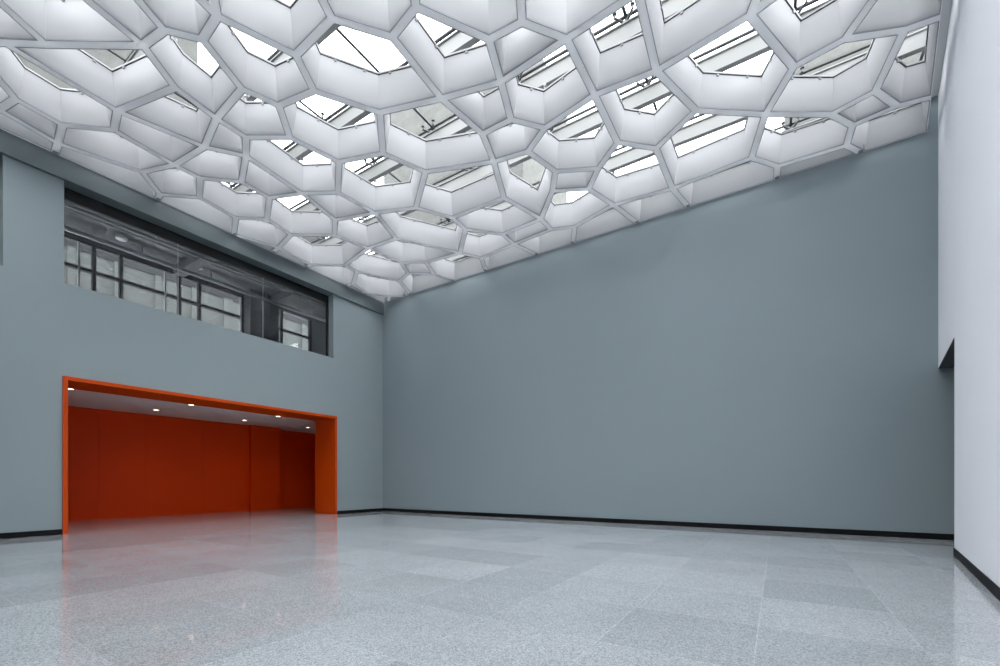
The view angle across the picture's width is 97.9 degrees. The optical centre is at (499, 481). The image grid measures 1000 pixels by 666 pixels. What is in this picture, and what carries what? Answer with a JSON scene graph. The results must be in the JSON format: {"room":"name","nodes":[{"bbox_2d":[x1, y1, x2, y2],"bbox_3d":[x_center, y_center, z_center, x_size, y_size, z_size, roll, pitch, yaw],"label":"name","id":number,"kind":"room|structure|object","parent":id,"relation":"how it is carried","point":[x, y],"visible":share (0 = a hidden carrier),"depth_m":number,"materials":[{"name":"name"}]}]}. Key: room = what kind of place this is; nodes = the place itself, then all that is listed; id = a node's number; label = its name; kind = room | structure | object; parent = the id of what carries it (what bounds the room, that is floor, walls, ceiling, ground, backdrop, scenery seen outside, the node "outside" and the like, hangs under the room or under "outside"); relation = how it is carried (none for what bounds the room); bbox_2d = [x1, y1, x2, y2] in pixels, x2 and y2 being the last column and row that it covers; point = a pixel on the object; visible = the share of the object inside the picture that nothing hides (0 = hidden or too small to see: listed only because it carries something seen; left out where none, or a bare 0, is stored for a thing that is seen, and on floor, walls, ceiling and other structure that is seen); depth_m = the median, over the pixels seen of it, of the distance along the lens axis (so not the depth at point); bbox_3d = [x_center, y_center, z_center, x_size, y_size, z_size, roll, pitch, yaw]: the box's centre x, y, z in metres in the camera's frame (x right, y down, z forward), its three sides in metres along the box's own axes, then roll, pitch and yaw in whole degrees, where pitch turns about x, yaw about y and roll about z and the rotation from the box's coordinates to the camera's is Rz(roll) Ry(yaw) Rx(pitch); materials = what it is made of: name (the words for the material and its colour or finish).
{"room":"exhibition hall","nodes":[
{"label":"exhibition hall","id":0,"kind":"room"},
{"bbox_2d":[0,155,381,532],"bbox_3d":[-9.303,-3.110,11.368,0.350,8.620,16.000,0,0,32],"label":"wall","id":1,"kind":"structure","parent":0,"point":[51,329],"depth_m":10.51,"materials":[{"name":"grey paint"}]},
{"bbox_2d":[0,508,381,538],"bbox_3d":[-9.153,1.137,11.266,0.012,0.125,15.988,0,0,32],"label":"baseboard","id":2,"kind":"structure","parent":1,"relation":"attached to","point":[57,531],"depth_m":9.69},
{"bbox_2d":[0,129,383,314],"bbox_3d":[-9.265,-7.137,11.344,0.440,0.476,15.999,0,0,32],"label":"bulkhead","id":3,"kind":"object","parent":1,"relation":"attached to","point":[80,179],"visible":0.89,"depth_m":11.61,"materials":[{"name":"paint"}]},
{"bbox_2d":[64,187,328,356],"bbox_3d":[-8.333,-5.732,13.181,0.080,2.335,7.180,0,0,32],"label":"window frame","id":4,"kind":"structure","parent":1,"relation":"in","point":[74,197],"depth_m":12.36,"materials":[{"name":"black metal"}]},
{"bbox_2d":[62,376,336,534],"bbox_3d":[-8.494,-0.613,13.339,1.200,3.625,7.335,0,0,32],"label":"door surround","id":5,"kind":"object","parent":1,"relation":"attached to","point":[325,425],"visible":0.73,"depth_m":13.56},
{"bbox_2d":[68,406,314,520],"bbox_3d":[-11.614,-0.750,16.808,0.910,3.900,11.100,0,0,32],"label":"wall","id":6,"kind":"structure","parent":0,"point":[121,464],"depth_m":15.96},
{"bbox_2d":[0,128,382,318],"bbox_3d":[-10.719,-7.480,13.157,3.940,0.480,17.500,0,0,32],"label":"ceiling","id":7,"kind":"structure","parent":0,"point":[72,220],"depth_m":14.46,"materials":[{"name":"paint"}]},
{"bbox_2d":[64,225,325,322],"bbox_3d":[-11.483,-7.335,13.762,0.140,0.370,16.700,0,0,32],"label":"pipe","id":8,"kind":"object","parent":7,"relation":"hanging from","point":[66,228],"visible":0.62,"depth_m":14.73,"materials":[{"name":"metal"}]},
{"bbox_2d":[64,203,325,306],"bbox_3d":[-10.302,-7.360,13.011,0.100,0.320,16.700,0,0,32],"label":"pipe","id":9,"kind":"object","parent":7,"relation":"hanging from","point":[81,210],"visible":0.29,"depth_m":13.50,"materials":[{"name":"metal"}]},
{"bbox_2d":[70,210,325,308],"bbox_3d":[-10.598,-7.395,13.199,0.060,0.250,16.700,0,0,32],"label":"pipe","id":10,"kind":"object","parent":7,"relation":"hanging from","point":[73,211],"visible":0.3,"depth_m":13.71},
{"bbox_2d":[68,389,314,432],"bbox_3d":[-9.805,-2.460,15.657,5.100,0.200,11.100,0,0,32],"label":"ceiling","id":11,"kind":"structure","parent":0,"point":[77,398],"depth_m":14.38,"materials":[{"name":"paint"}]},
{"bbox_2d":[64,230,325,355],"bbox_3d":[-10.698,-5.660,13.144,3.890,3.720,17.500,0,0,32],"label":"wall","id":12,"kind":"structure","parent":0,"point":[261,318],"depth_m":17.26,"materials":[{"name":"paint"}]},
{"bbox_2d":[64,235,243,332],"bbox_3d":[-12.984,-5.650,12.791,0.150,3.300,10.540,0,0,32],"label":"window","id":13,"kind":"structure","parent":12,"relation":"in","point":[92,271],"depth_m":14.49,"materials":[{"name":"black metal"}]},
{"bbox_2d":[279,310,311,351],"bbox_3d":[-9.069,-5.650,18.958,0.140,3.300,1.840,0,0,32],"label":"window","id":14,"kind":"structure","parent":12,"relation":"in","point":[281,330],"depth_m":19.02,"materials":[{"name":"black metal"}]},
{"bbox_2d":[0,0,942,301],"bbox_3d":[-1.699,-7.674,7.582,16.345,0.612,14.170,0,0,32],"label":"ceiling","id":15,"kind":"structure","parent":0,"point":[212,6],"depth_m":8.47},
{"bbox_2d":[0,7,37,40],"bbox_3d":[-7.999,-7.690,6.977,0.816,0.628,1.494,0,0,-42],"label":"cell","id":16,"kind":"object","parent":15,"relation":"attached to","point":[10,28],"visible":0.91,"depth_m":7.24,"materials":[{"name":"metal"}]},
{"bbox_2d":[0,113,52,150],"bbox_3d":[-10.039,-7.690,9.133,0.583,0.628,1.011,0,0,32],"label":"cell","id":17,"kind":"object","parent":15,"relation":"attached to","point":[8,124],"visible":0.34,"depth_m":9.33,"materials":[{"name":"plastic"}]},
{"bbox_2d":[5,103,57,138],"bbox_3d":[-9.471,-7.690,8.926,0.599,0.628,0.764,0,0,22],"label":"cell","id":18,"kind":"object","parent":15,"relation":"attached to","point":[21,112],"visible":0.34,"depth_m":9.04,"materials":[{"name":"metal"}]},
{"bbox_2d":[0,46,112,127],"bbox_3d":[-8.611,-7.690,8.292,1.369,0.628,1.842,0,0,32],"label":"cell","id":19,"kind":"object","parent":15,"relation":"attached to","point":[65,105],"visible":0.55,"depth_m":8.73,"materials":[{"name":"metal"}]},
{"bbox_2d":[1,0,133,41],"bbox_3d":[-7.084,-7.690,6.742,1.362,0.628,1.749,0,0,22],"label":"cell","id":20,"kind":"object","parent":15,"relation":"attached to","point":[53,20],"visible":0.96,"depth_m":7.23,"materials":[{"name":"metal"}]},
{"bbox_2d":[15,47,169,107],"bbox_3d":[-7.182,-7.690,8.001,2.137,0.628,1.194,0,0,-1],"label":"cell","id":21,"kind":"object","parent":15,"relation":"attached to","point":[139,77],"visible":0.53,"depth_m":8.22,"materials":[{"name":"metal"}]},
{"bbox_2d":[59,147,156,197],"bbox_3d":[-9.126,-7.690,10.333,0.836,0.628,1.826,0,0,32],"label":"cell","id":22,"kind":"object","parent":15,"relation":"attached to","point":[135,180],"visible":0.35,"depth_m":10.59,"materials":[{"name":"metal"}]},
{"bbox_2d":[62,128,168,169],"bbox_3d":[-8.586,-7.690,9.736,1.349,0.628,1.598,0,0,32],"label":"cell","id":23,"kind":"object","parent":15,"relation":"attached to","point":[112,146],"visible":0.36,"depth_m":9.95,"materials":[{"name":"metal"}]},
{"bbox_2d":[92,0,157,39],"bbox_3d":[-6.005,-7.690,6.298,0.734,0.628,1.826,0,0,22],"label":"cell","id":24,"kind":"object","parent":15,"relation":"attached to","point":[128,13],"visible":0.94,"depth_m":7.09,"materials":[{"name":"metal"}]},
{"bbox_2d":[118,115,198,161],"bbox_3d":[-7.391,-7.690,9.342,1.039,0.628,1.232,0,0,32],"label":"cell","id":25,"kind":"object","parent":15,"relation":"attached to","point":[172,148],"visible":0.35,"depth_m":9.69,"materials":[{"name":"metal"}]},
{"bbox_2d":[125,91,211,143],"bbox_3d":[-6.565,-7.690,8.824,1.406,0.628,1.216,0,0,32],"label":"cell","id":26,"kind":"object","parent":15,"relation":"attached to","point":[168,113],"visible":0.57,"depth_m":9.14,"materials":[{"name":"metal"}]},
{"bbox_2d":[146,167,196,195],"bbox_3d":[-7.984,-7.690,10.688,1.212,0.628,1.041,0,0,-7],"label":"cell","id":27,"kind":"object","parent":15,"relation":"attached to","point":[174,180],"visible":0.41,"depth_m":11.11,"materials":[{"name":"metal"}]},
{"bbox_2d":[143,0,210,34],"bbox_3d":[-5.143,-7.690,6.638,0.871,0.628,1.157,0,0,24],"label":"cell","id":28,"kind":"object","parent":15,"relation":"attached to","point":[189,16],"visible":0.96,"depth_m":7.07,"materials":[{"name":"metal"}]},
{"bbox_2d":[149,34,236,114],"bbox_3d":[-5.493,-7.690,7.848,1.371,0.628,1.265,0,0,32],"label":"cell","id":29,"kind":"object","parent":15,"relation":"attached to","point":[212,91],"visible":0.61,"depth_m":8.28,"materials":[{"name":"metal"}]},
{"bbox_2d":[160,196,232,233],"bbox_3d":[-8.052,-7.690,11.909,0.957,0.628,1.822,0,0,32],"label":"cell","id":30,"kind":"object","parent":15,"relation":"attached to","point":[197,208],"visible":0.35,"depth_m":12.23,"materials":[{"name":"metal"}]},
{"bbox_2d":[179,149,241,179],"bbox_3d":[-6.574,-7.690,10.176,1.528,0.628,0.999,0,0,32],"label":"cell","id":31,"kind":"object","parent":15,"relation":"attached to","point":[209,163],"visible":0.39,"depth_m":10.51,"materials":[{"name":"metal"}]},
{"bbox_2d":[209,123,242,153],"bbox_3d":[-5.873,-7.690,9.465,0.890,0.628,0.590,0,0,45],"label":"cell","id":32,"kind":"object","parent":15,"relation":"attached to","point":[224,138],"visible":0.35,"depth_m":9.64,"materials":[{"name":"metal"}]},
{"bbox_2d":[202,180,266,217],"bbox_3d":[-6.902,-7.690,11.393,1.517,0.628,1.647,0,0,32],"label":"cell","id":33,"kind":"object","parent":15,"relation":"attached to","point":[238,204],"visible":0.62,"depth_m":11.96,"materials":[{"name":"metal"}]},
{"bbox_2d":[221,93,285,134],"bbox_3d":[-4.917,-7.690,8.902,1.230,0.628,1.011,0,0,32],"label":"cell","id":34,"kind":"object","parent":15,"relation":"attached to","point":[261,117],"visible":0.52,"depth_m":9.20,"materials":[{"name":"metal"}]},
{"bbox_2d":[208,21,308,102],"bbox_3d":[-4.266,-7.690,7.729,1.325,0.628,1.503,0,0,32],"label":"cell","id":35,"kind":"object","parent":15,"relation":"attached to","point":[282,80],"visible":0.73,"depth_m":8.20,"materials":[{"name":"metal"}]},
{"bbox_2d":[237,219,287,245],"bbox_3d":[-6.983,-7.690,12.813,1.273,0.628,1.329,0,0,-37],"label":"cell","id":36,"kind":"object","parent":15,"relation":"attached to","point":[263,231],"visible":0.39,"depth_m":13.30,"materials":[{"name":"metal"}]},
{"bbox_2d":[245,160,296,195],"bbox_3d":[-5.778,-7.690,10.741,0.852,0.628,1.265,0,0,32],"label":"cell","id":37,"kind":"object","parent":15,"relation":"attached to","point":[256,177],"visible":0.35,"depth_m":11.08,"materials":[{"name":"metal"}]},
{"bbox_2d":[219,0,326,50],"bbox_3d":[-3.387,-7.690,6.469,1.557,0.628,1.854,0,0,-36],"label":"cell","id":38,"kind":"object","parent":15,"relation":"attached to","point":[285,24],"visible":1,"depth_m":7.17,"materials":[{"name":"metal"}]},
{"bbox_2d":[241,24,340,100],"bbox_3d":[-1.913,-8.033,7.195,18.000,1.185,0.250,0,0,32],"label":"roof beam","id":39,"kind":"structure","parent":15,"relation":"attached to","point":[280,56],"depth_m":8.71,"materials":[{"name":"metal"}]},
{"bbox_2d":[249,140,335,191],"bbox_3d":[-4.677,-7.690,10.148,1.593,0.628,2.054,0,0,32],"label":"cell","id":40,"kind":"object","parent":15,"relation":"attached to","point":[315,177],"visible":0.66,"depth_m":10.74,"materials":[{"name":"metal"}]},
{"bbox_2d":[270,195,332,233],"bbox_3d":[-5.601,-7.690,12.223,1.639,0.628,1.831,0,0,20],"label":"cell","id":41,"kind":"object","parent":15,"relation":"attached to","point":[292,221],"visible":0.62,"depth_m":12.88,"materials":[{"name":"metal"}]},
{"bbox_2d":[282,236,364,264],"bbox_3d":[-5.704,-7.690,13.868,2.218,0.628,1.866,0,0,44],"label":"cell","id":42,"kind":"object","parent":15,"relation":"attached to","point":[332,254],"visible":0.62,"depth_m":14.61,"materials":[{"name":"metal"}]},
{"bbox_2d":[283,94,379,159],"bbox_3d":[-3.480,-7.690,9.160,1.804,0.628,1.690,0,0,-12],"label":"cell","id":43,"kind":"object","parent":15,"relation":"attached to","point":[360,139],"visible":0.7,"depth_m":9.71,"materials":[{"name":"metal"}]},
{"bbox_2d":[308,266,354,284],"bbox_3d":[-5.720,-7.690,15.374,1.175,0.628,1.580,0,0,32],"label":"cell","id":44,"kind":"object","parent":15,"relation":"attached to","point":[343,275],"visible":0.45,"depth_m":15.91,"materials":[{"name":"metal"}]},
{"bbox_2d":[307,194,369,218],"bbox_3d":[-4.258,-7.690,11.558,1.209,0.628,1.055,0,0,15],"label":"cell","id":45,"kind":"object","parent":15,"relation":"attached to","point":[336,205],"visible":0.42,"depth_m":12.01,"materials":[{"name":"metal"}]},
{"bbox_2d":[232,31,479,191],"bbox_3d":[-1.020,-8.033,8.599,18.000,1.185,0.265,0,0,32],"label":"roof beam","id":46,"kind":"structure","parent":15,"relation":"attached to","point":[457,41],"depth_m":9.97,"materials":[{"name":"white paint"}]},
{"bbox_2d":[337,215,392,246],"bbox_3d":[-4.075,-7.690,12.921,1.612,0.628,1.426,0,0,15],"label":"cell","id":47,"kind":"object","parent":15,"relation":"attached to","point":[373,233],"visible":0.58,"depth_m":13.37,"materials":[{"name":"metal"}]},
{"bbox_2d":[301,23,435,109],"bbox_3d":[-2.465,-7.690,8.005,1.849,0.628,1.905,0,0,32],"label":"cell","id":48,"kind":"object","parent":15,"relation":"attached to","point":[330,74],"visible":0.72,"depth_m":8.39,"materials":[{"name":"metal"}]},
{"bbox_2d":[327,0,411,32],"bbox_3d":[-2.140,-7.690,6.448,1.629,0.628,1.264,0,0,-11],"label":"cell","id":49,"kind":"object","parent":15,"relation":"attached to","point":[384,15],"visible":1,"depth_m":6.99,"materials":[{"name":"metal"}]},
{"bbox_2d":[348,250,405,279],"bbox_3d":[-4.100,-7.690,15.029,1.557,0.628,1.790,0,0,44],"label":"cell","id":50,"kind":"object","parent":15,"relation":"attached to","point":[366,263],"visible":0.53,"depth_m":15.51,"materials":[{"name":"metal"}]},
{"bbox_2d":[341,156,421,211],"bbox_3d":[-2.986,-7.690,10.882,1.843,0.628,2.170,0,0,-22],"label":"cell","id":51,"kind":"object","parent":15,"relation":"attached to","point":[398,195],"visible":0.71,"depth_m":11.63,"materials":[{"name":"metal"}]},
{"bbox_2d":[355,273,408,295],"bbox_3d":[-4.388,-7.690,16.485,2.057,0.628,1.460,0,0,-26],"label":"cell","id":52,"kind":"object","parent":15,"relation":"attached to","point":[371,284],"visible":0.44,"depth_m":17.05,"materials":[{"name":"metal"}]},
{"bbox_2d":[372,240,453,261],"bbox_3d":[-2.752,-7.690,13.907,2.079,0.628,1.641,0,0,32],"label":"cell","id":53,"kind":"object","parent":15,"relation":"attached to","point":[402,251],"visible":0.44,"depth_m":14.47,"materials":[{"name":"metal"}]},
{"bbox_2d":[378,210,462,250],"bbox_3d":[-2.216,-7.690,12.688,2.643,0.628,1.580,0,0,-24],"label":"cell","id":54,"kind":"object","parent":15,"relation":"attached to","point":[403,227],"visible":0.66,"depth_m":13.40,"materials":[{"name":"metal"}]},
{"bbox_2d":[401,274,450,293],"bbox_3d":[-2.950,-7.690,16.032,1.983,0.628,1.228,0,0,32],"label":"cell","id":55,"kind":"object","parent":15,"relation":"attached to","point":[416,283],"visible":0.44,"depth_m":16.64,"materials":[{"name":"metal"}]},
{"bbox_2d":[383,102,489,169],"bbox_3d":[-1.502,-7.690,9.427,2.212,0.628,1.718,0,0,14],"label":"cell","id":56,"kind":"object","parent":15,"relation":"attached to","point":[464,148],"visible":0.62,"depth_m":10.05,"materials":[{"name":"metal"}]},
{"bbox_2d":[397,12,496,94],"bbox_3d":[-0.846,-7.690,7.527,1.263,0.628,1.637,0,0,32],"label":"cell","id":57,"kind":"object","parent":15,"relation":"attached to","point":[469,67],"visible":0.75,"depth_m":8.03,"materials":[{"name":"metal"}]},
{"bbox_2d":[429,254,483,279],"bbox_3d":[-1.469,-7.690,14.944,1.919,0.628,1.477,0,0,32],"label":"cell","id":58,"kind":"object","parent":15,"relation":"attached to","point":[467,266],"visible":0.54,"depth_m":15.59,"materials":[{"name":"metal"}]},
{"bbox_2d":[419,164,500,215],"bbox_3d":[-1.115,-7.690,11.023,2.534,0.628,1.669,0,0,32],"label":"cell","id":59,"kind":"object","parent":15,"relation":"attached to","point":[483,190],"visible":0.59,"depth_m":11.76,"materials":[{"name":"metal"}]},
{"bbox_2d":[419,0,517,34],"bbox_3d":[-0.541,-7.690,6.229,1.499,0.628,1.997,0,0,6],"label":"cell","id":60,"kind":"object","parent":15,"relation":"attached to","point":[487,17],"visible":1,"depth_m":7.02,"materials":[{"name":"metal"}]},
{"bbox_2d":[448,86,507,130],"bbox_3d":[-0.331,-7.690,8.563,0.995,0.628,0.986,0,0,32],"label":"cell","id":61,"kind":"object","parent":15,"relation":"attached to","point":[485,111],"visible":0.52,"depth_m":8.92,"materials":[{"name":"metal"}]},
{"bbox_2d":[462,231,510,256],"bbox_3d":[-0.410,-7.690,13.629,1.432,0.628,1.365,0,0,-13],"label":"cell","id":62,"kind":"object","parent":15,"relation":"attached to","point":[484,244],"visible":0.53,"depth_m":14.04,"materials":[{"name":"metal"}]},
{"bbox_2d":[294,0,693,210],"bbox_3d":[-0.208,-8.033,9.876,18.000,1.185,0.261,0,0,33],"label":"roof beam","id":63,"kind":"structure","parent":15,"relation":"attached to","point":[631,27],"depth_m":9.05,"materials":[{"name":"white paint"}]},
{"bbox_2d":[456,200,536,232],"bbox_3d":[-0.089,-7.690,12.241,1.947,0.628,1.310,0,0,32],"label":"cell","id":64,"kind":"object","parent":15,"relation":"attached to","point":[503,220],"visible":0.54,"depth_m":12.70,"materials":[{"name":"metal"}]},
{"bbox_2d":[483,246,533,269],"bbox_3d":[0.125,-7.690,14.300,1.857,0.628,0.852,0,0,32],"label":"cell","id":65,"kind":"object","parent":15,"relation":"attached to","point":[511,254],"visible":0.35,"depth_m":14.69,"materials":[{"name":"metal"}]},
{"bbox_2d":[486,122,540,158],"bbox_3d":[0.277,-7.690,9.385,1.253,0.628,0.819,0,0,32],"label":"cell","id":66,"kind":"object","parent":15,"relation":"attached to","point":[512,138],"visible":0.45,"depth_m":9.72,"materials":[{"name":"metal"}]},
{"bbox_2d":[108,0,924,253],"bbox_3d":[-2.009,-8.791,6.997,18.550,0.042,17.050,0,0,32],"label":"glass","id":67,"kind":"object","parent":15,"relation":"in","point":[625,14],"visible":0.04,"depth_m":9.26,"materials":[{"name":"glass"}]},
{"bbox_2d":[497,154,552,215],"bbox_3d":[0.737,-7.690,10.975,1.247,0.628,2.356,0,0,11],"label":"cell","id":68,"kind":"object","parent":15,"relation":"attached to","point":[518,190],"visible":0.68,"depth_m":11.46,"materials":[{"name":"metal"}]},
{"bbox_2d":[493,27,557,76],"bbox_3d":[0.364,-7.690,7.367,1.130,0.628,0.627,0,0,32],"label":"cell","id":69,"kind":"object","parent":15,"relation":"attached to","point":[522,44],"visible":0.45,"depth_m":7.64,"materials":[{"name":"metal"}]},
{"bbox_2d":[506,221,547,242],"bbox_3d":[0.793,-7.690,12.870,1.206,0.628,0.515,0,0,35],"label":"cell","id":70,"kind":"object","parent":15,"relation":"attached to","point":[537,227],"visible":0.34,"depth_m":13.09,"materials":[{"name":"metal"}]},
{"bbox_2d":[518,228,571,253],"bbox_3d":[1.492,-7.690,13.370,1.776,0.628,0.954,0,0,32],"label":"cell","id":71,"kind":"object","parent":15,"relation":"attached to","point":[554,239],"visible":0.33,"depth_m":13.78,"materials":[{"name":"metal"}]},
{"bbox_2d":[505,44,589,124],"bbox_3d":[0.829,-7.690,8.291,1.500,0.628,1.316,0,0,32],"label":"cell","id":72,"kind":"object","parent":15,"relation":"attached to","point":[529,103],"visible":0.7,"depth_m":8.76,"materials":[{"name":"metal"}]},
{"bbox_2d":[525,0,617,34],"bbox_3d":[0.975,-7.690,6.183,1.768,0.628,1.828,0,0,32],"label":"cell","id":73,"kind":"object","parent":15,"relation":"attached to","point":[562,16],"visible":1,"depth_m":7.02,"materials":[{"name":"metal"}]},
{"bbox_2d":[532,100,613,169],"bbox_3d":[1.586,-7.690,9.582,1.634,0.628,1.773,0,0,32],"label":"cell","id":74,"kind":"object","parent":15,"relation":"attached to","point":[581,152],"visible":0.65,"depth_m":10.14,"materials":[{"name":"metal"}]},
{"bbox_2d":[316,0,830,243],"bbox_3d":[0.636,-8.033,11.204,18.000,1.185,0.272,0,0,32],"label":"skylight","id":75,"kind":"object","parent":15,"relation":"attached to","point":[753,46],"depth_m":9.61,"materials":[{"name":"white paint"}]},
{"bbox_2d":[555,171,593,188],"bbox_3d":[1.820,-7.690,10.652,0.906,0.628,0.583,0,0,5],"label":"cell","id":76,"kind":"object","parent":15,"relation":"attached to","point":[568,180],"visible":0.35,"depth_m":10.91,"materials":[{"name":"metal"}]},
{"bbox_2d":[543,191,609,227],"bbox_3d":[1.804,-7.690,11.765,1.501,0.628,1.724,0,0,-41],"label":"cell","id":77,"kind":"object","parent":15,"relation":"attached to","point":[566,214],"visible":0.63,"depth_m":12.39,"materials":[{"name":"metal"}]},
{"bbox_2d":[575,207,634,241],"bbox_3d":[2.795,-7.690,12.475,1.819,0.628,1.066,0,0,32],"label":"cell","id":78,"kind":"object","parent":15,"relation":"attached to","point":[611,219],"visible":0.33,"depth_m":12.89,"materials":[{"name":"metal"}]},
{"bbox_2d":[572,0,651,90],"bbox_3d":[1.964,-7.690,7.494,1.064,0.628,1.322,0,0,32],"label":"cell","id":79,"kind":"object","parent":15,"relation":"attached to","point":[626,59],"visible":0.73,"depth_m":7.92,"materials":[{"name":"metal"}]},
{"bbox_2d":[591,145,668,202],"bbox_3d":[2.996,-7.690,10.506,1.656,0.628,2.056,0,0,32],"label":"cell","id":80,"kind":"object","parent":15,"relation":"attached to","point":[649,179],"visible":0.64,"depth_m":11.19,"materials":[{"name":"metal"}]},
{"bbox_2d":[599,75,691,145],"bbox_3d":[3.000,-7.690,8.731,1.441,0.628,1.861,0,0,32],"label":"cell","id":81,"kind":"object","parent":15,"relation":"attached to","point":[630,125],"visible":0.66,"depth_m":9.31,"materials":[{"name":"metal"}]},
{"bbox_2d":[371,27,926,258],"bbox_3d":[1.494,-8.033,12.553,18.000,1.185,0.332,0,0,32],"label":"roof beam","id":82,"kind":"structure","parent":15,"relation":"attached to","point":[914,43],"depth_m":10.33,"materials":[{"name":"white paint"}]},
{"bbox_2d":[618,191,685,221],"bbox_3d":[4.062,-7.690,11.666,1.517,0.628,1.072,0,0,32],"label":"cell","id":83,"kind":"object","parent":15,"relation":"attached to","point":[643,209],"visible":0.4,"depth_m":12.05,"materials":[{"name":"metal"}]},
{"bbox_2d":[645,0,751,65],"bbox_3d":[3.083,-7.690,6.406,1.850,0.628,1.956,0,0,32],"label":"cell","id":84,"kind":"object","parent":15,"relation":"attached to","point":[698,20],"visible":1,"depth_m":7.28,"materials":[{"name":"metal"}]},
{"bbox_2d":[659,113,760,185],"bbox_3d":[4.587,-7.690,9.508,1.932,0.628,2.037,0,0,32],"label":"cell","id":85,"kind":"object","parent":15,"relation":"attached to","point":[734,147],"visible":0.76,"depth_m":10.22,"materials":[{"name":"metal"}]},
{"bbox_2d":[662,20,788,111],"bbox_3d":[4.258,-7.690,7.997,2.429,0.628,1.370,0,0,-34],"label":"cell","id":86,"kind":"object","parent":15,"relation":"attached to","point":[705,89],"visible":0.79,"depth_m":8.53,"materials":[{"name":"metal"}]},
{"bbox_2d":[677,160,773,205],"bbox_3d":[5.532,-7.690,10.745,2.089,0.628,1.049,0,0,32],"label":"cell","id":87,"kind":"object","parent":15,"relation":"attached to","point":[748,174],"visible":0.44,"depth_m":11.12,"materials":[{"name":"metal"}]},
{"bbox_2d":[755,117,848,163],"bbox_3d":[6.366,-7.690,9.234,1.678,0.628,1.732,0,0,32],"label":"cell","id":88,"kind":"object","parent":15,"relation":"attached to","point":[774,146],"visible":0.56,"depth_m":9.84,"materials":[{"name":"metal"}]},
{"bbox_2d":[756,0,868,62],"bbox_3d":[5.192,-7.690,6.689,1.457,0.628,1.812,0,0,-42],"label":"cell","id":89,"kind":"object","parent":15,"relation":"attached to","point":[800,37],"visible":1,"depth_m":7.32,"materials":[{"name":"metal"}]},
{"bbox_2d":[780,148,854,177],"bbox_3d":[7.285,-7.690,10.003,1.435,0.628,0.421,0,0,32],"label":"cell","id":90,"kind":"object","parent":15,"relation":"attached to","point":[822,159],"visible":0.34,"depth_m":10.18,"materials":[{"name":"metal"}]},
{"bbox_2d":[770,34,897,111],"bbox_3d":[6.149,-7.690,7.984,1.671,0.628,1.500,0,0,6],"label":"cell","id":91,"kind":"object","parent":15,"relation":"attached to","point":[802,93],"visible":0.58,"depth_m":8.56,"materials":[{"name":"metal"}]},
{"bbox_2d":[837,95,889,122],"bbox_3d":[7.216,-7.690,8.645,0.781,0.628,0.535,0,0,-25],"label":"cell","id":92,"kind":"object","parent":15,"relation":"attached to","point":[871,105],"visible":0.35,"depth_m":8.79,"materials":[{"name":"metal"}]},
{"bbox_2d":[850,100,929,150],"bbox_3d":[8.135,-7.690,9.059,1.308,0.628,1.101,0,0,32],"label":"cell","id":93,"kind":"object","parent":15,"relation":"attached to","point":[904,122],"visible":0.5,"depth_m":9.42,"materials":[{"name":"metal"}]},
{"bbox_2d":[852,0,941,34],"bbox_3d":[5.939,-7.690,6.344,1.128,0.628,1.968,0,0,32],"label":"cell","id":94,"kind":"object","parent":15,"relation":"attached to","point":[884,14],"visible":1,"depth_m":7.04,"materials":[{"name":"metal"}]},
{"bbox_2d":[880,21,938,102],"bbox_3d":[7.322,-7.690,7.843,0.721,0.628,1.895,0,0,42],"label":"cell","id":95,"kind":"object","parent":15,"relation":"attached to","point":[903,82],"visible":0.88,"depth_m":8.30,"materials":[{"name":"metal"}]},
{"bbox_2d":[0,507,999,665],"bbox_3d":[-2.796,1.325,7.763,25.900,0.250,17.500,0,0,32],"label":"floor","id":96,"kind":"structure","parent":0,"point":[301,586],"depth_m":4.53,"materials":[{"name":"stone"}]},
{"bbox_2d":[382,95,953,533],"bbox_3d":[3.593,-3.500,12.826,20.550,9.400,0.300,0,0,32],"label":"wall","id":97,"kind":"structure","parent":0,"point":[766,354],"depth_m":11.41,"materials":[{"name":"grey paint"}]},
{"bbox_2d":[382,508,953,539],"bbox_3d":[3.572,1.137,12.653,20.000,0.125,0.014,0,0,32],"label":"baseboard","id":98,"kind":"structure","parent":97,"relation":"attached to","point":[939,536],"depth_m":11.36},
{"bbox_2d":[938,339,953,368],"bbox_3d":[9.732,-2.474,7.216,3.770,0.212,2.580,0,0,32],"label":"ceiling","id":99,"kind":"structure","parent":0,"point":[948,360],"depth_m":8.42,"materials":[{"name":"paint"}]},
{"bbox_2d":[938,0,999,586],"bbox_3d":[4.012,-3.800,2.901,0.396,10.000,16.244,0,0,41],"label":"wall","id":100,"kind":"structure","parent":0,"point":[969,89],"depth_m":5.62,"materials":[{"name":"white paint"}]},
{"bbox_2d":[931,0,952,96],"bbox_3d":[5.076,-8.245,4.595,0.227,0.310,12.172,0,0,41],"label":"soffit","id":101,"kind":"structure","parent":100,"relation":"attached to","point":[946,4],"depth_m":8.04,"materials":[{"name":"paint"}]},
{"bbox_2d":[953,548,999,600],"bbox_3d":[2.981,1.137,2.029,0.012,0.125,13.574,0,0,41],"label":"baseboard","id":102,"kind":"structure","parent":100,"relation":"attached to","point":[988,583],"depth_m":5.27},
{"label":"outside","id":103,"kind":"structure","parent":0,"visible":0},
{"bbox_2d":[384,26,926,234],"bbox_3d":[5.219,-9.550,19.436,24.500,21.500,4.800,0,0,32],"label":"skylight","id":104,"kind":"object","parent":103,"point":[531,171],"depth_m":21.70,"materials":[{"name":"concrete"}]},
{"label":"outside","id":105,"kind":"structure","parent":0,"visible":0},
{"bbox_2d":[64,186,323,350],"bbox_3d":[-14.823,-7.300,25.544,3.120,17.000,54.000,0,0,32],"label":"wall","id":106,"kind":"structure","parent":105,"point":[106,263],"depth_m":20.57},
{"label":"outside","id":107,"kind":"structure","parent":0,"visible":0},
{"bbox_2d":[16,36,197,108],"bbox_3d":[-12.503,-12.200,10.855,2.800,7.200,7.700,0,0,32],"label":"skylight","id":108,"kind":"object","parent":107,"point":[190,48],"depth_m":11.62,"materials":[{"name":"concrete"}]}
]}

